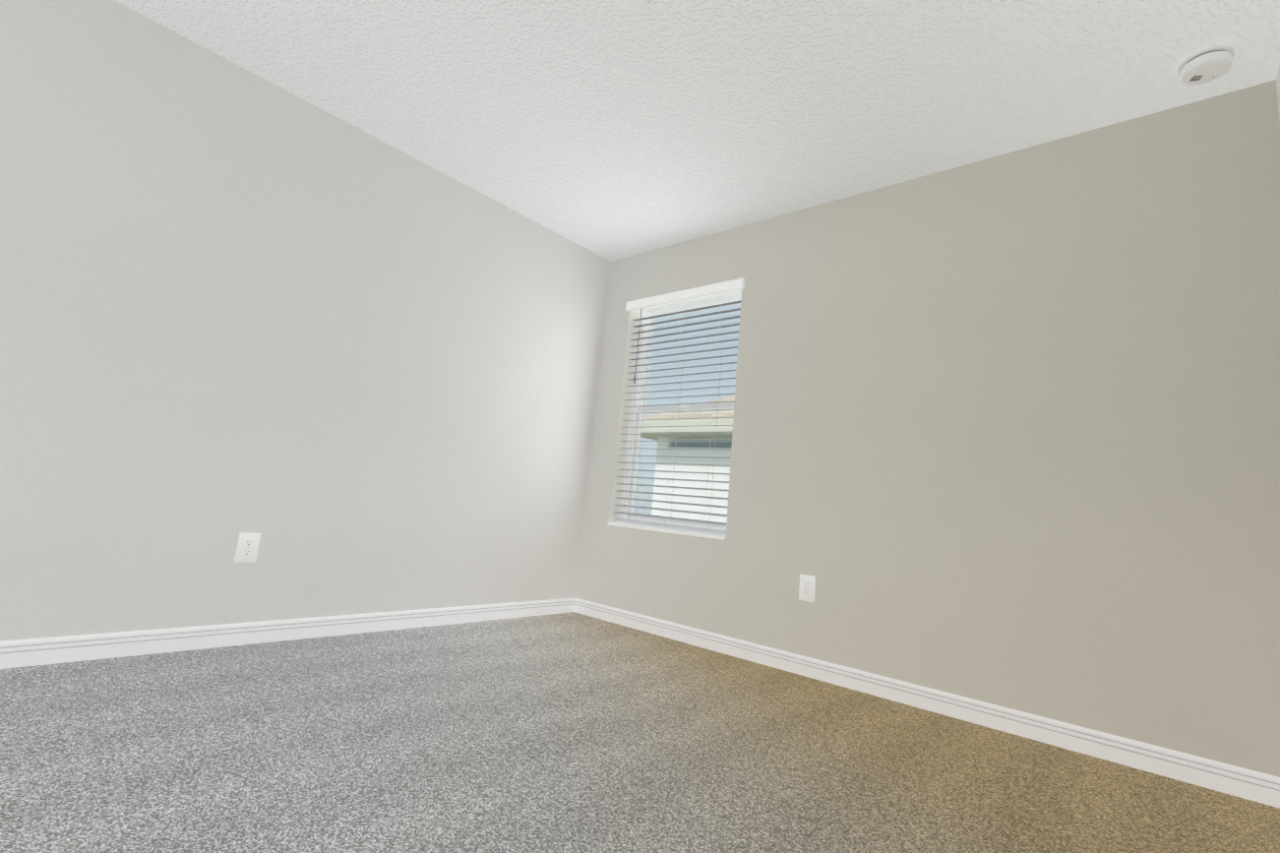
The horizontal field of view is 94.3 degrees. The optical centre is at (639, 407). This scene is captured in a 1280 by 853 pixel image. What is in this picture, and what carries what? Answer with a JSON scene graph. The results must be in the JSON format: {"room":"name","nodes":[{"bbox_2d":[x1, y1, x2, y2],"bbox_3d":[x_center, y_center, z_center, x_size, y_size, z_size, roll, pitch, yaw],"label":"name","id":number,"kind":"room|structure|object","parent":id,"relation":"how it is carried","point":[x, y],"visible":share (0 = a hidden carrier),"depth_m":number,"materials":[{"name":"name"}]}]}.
{"room":"empty bedroom","nodes":[
{"label":"empty bedroom","id":0,"kind":"room"},
{"bbox_2d":[0,0,610,641],"bbox_3d":[-1.514,-0.162,2.907,0.200,2.440,3.430,-3,-12,41],"label":"wall","id":1,"kind":"structure","parent":0,"point":[342,366],"depth_m":2.57,"materials":[{"name":"paint"}]},
{"bbox_2d":[234,533,260,562],"bbox_3d":[-1.669,0.599,2.528,0.008,0.122,0.080,-3,-12,41],"label":"electrical outlet","id":2,"kind":"object","parent":1,"relation":"attached to","point":[247,547],"visible":1,"depth_m":2.52,"materials":[{"name":"white plastic"}]},
{"bbox_2d":[0,598,576,669],"bbox_3d":[-1.542,0.991,2.647,0.014,0.086,3.430,-3,-12,41],"label":"baseboard","id":3,"kind":"structure","parent":1,"relation":"attached to","point":[35,651],"depth_m":2.49,"materials":[{"name":"white wood"}]},
{"bbox_2d":[0,611,1279,852],"bbox_3d":[-0.309,1.022,1.552,3.707,0.100,3.830,-3,-12,41],"label":"floor","id":4,"kind":"structure","parent":0,"point":[571,732],"depth_m":1.69,"materials":[{"name":"carpet"}]},
{"bbox_2d":[115,0,1279,261],"bbox_3d":[-0.076,-1.474,1.961,3.707,0.100,3.830,-3,-12,41],"label":"ceiling","id":5,"kind":"structure","parent":0,"point":[611,130],"depth_m":2.41,"materials":[{"name":"white paint"}]},
{"bbox_2d":[613,0,649,9],"bbox_3d":[-0.032,-1.402,2.020,0.135,0.015,0.135,-3,-12,41],"label":"recessed light","id":6,"kind":"object","parent":5,"relation":"in","point":[632,4],"visible":1,"depth_m":2.05,"materials":[{"name":"white plastic"}]},
{"bbox_2d":[1176,44,1235,84],"bbox_3d":[1.975,-1.185,2.072,0.148,0.056,0.148,-3,-12,41],"label":"smoke detector","id":7,"kind":"object","parent":5,"relation":"attached to","point":[1207,64],"visible":1,"depth_m":2.04,"materials":[{"name":"white plastic"}]},
{"bbox_2d":[575,79,1279,777],"bbox_3d":[0.989,0.103,3.095,3.707,2.440,0.200,-3,-12,41],"label":"wall","id":8,"kind":"structure","parent":0,"point":[1005,430],"depth_m":2.46,"materials":[{"name":"paint"}]},
{"bbox_2d":[608,522,725,540],"bbox_3d":[0.164,0.747,3.591,0.889,0.019,0.116,-3,-12,41],"label":"window sill","id":9,"kind":"structure","parent":8,"relation":"attached to","point":[692,533],"depth_m":3.52,"materials":[{"name":"white wood"}]},
{"bbox_2d":[619,294,741,536],"bbox_3d":[0.300,0.028,3.789,0.890,1.485,0.090,-3,-12,41],"label":"window unit","id":10,"kind":"structure","parent":8,"relation":"in","point":[686,408],"depth_m":3.92,"materials":[{"name":"white plastic"}]},
{"bbox_2d":[612,277,744,534],"bbox_3d":[0.222,-0.006,3.700,0.918,1.485,0.107,-3,-12,41],"label":"window blinds","id":11,"kind":"object","parent":10,"relation":"attached to","point":[728,288],"visible":0.88,"depth_m":3.70,"materials":[{"name":"white plastic"}]},
{"bbox_2d":[798,574,815,602],"bbox_3d":[0.819,0.888,2.911,0.080,0.122,0.008,-3,-12,41],"label":"electrical outlet","id":12,"kind":"object","parent":8,"relation":"attached to","point":[807,587],"visible":1,"depth_m":2.91,"materials":[{"name":"white plastic"}]},
{"bbox_2d":[573,598,1279,808],"bbox_3d":[0.816,1.240,2.822,3.293,0.086,0.014,-3,-12,41],"label":"baseboard","id":13,"kind":"structure","parent":8,"relation":"attached to","point":[1249,784],"depth_m":2.33,"materials":[{"name":"white wood"}]},
{"bbox_2d":[1276,62,1279,122],"bbox_3d":[1.129,-0.291,0.606,0.200,2.440,3.430,-3,-12,41],"label":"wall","id":14,"kind":"structure","parent":0,"point":[1278,85],"depth_m":2.10,"materials":[{"name":"paint"}]},
{"label":"outside","id":15,"kind":"structure","parent":0,"visible":0},
{"bbox_3d":[13.560,7.796,15.122,60.000,0.100,36.650,-3,-12,41],"label":"ground","id":16,"kind":"structure","parent":15,"visible":0},
{"bbox_2d":[640,395,734,522],"bbox_3d":[8.264,2.194,7.267,15.280,7.410,9.020,-3,-12,41],"label":"neighbor house","id":17,"kind":"structure","parent":16,"relation":"on","point":[697,424],"depth_m":8.60,"materials":[{"name":"white"}]}
]}

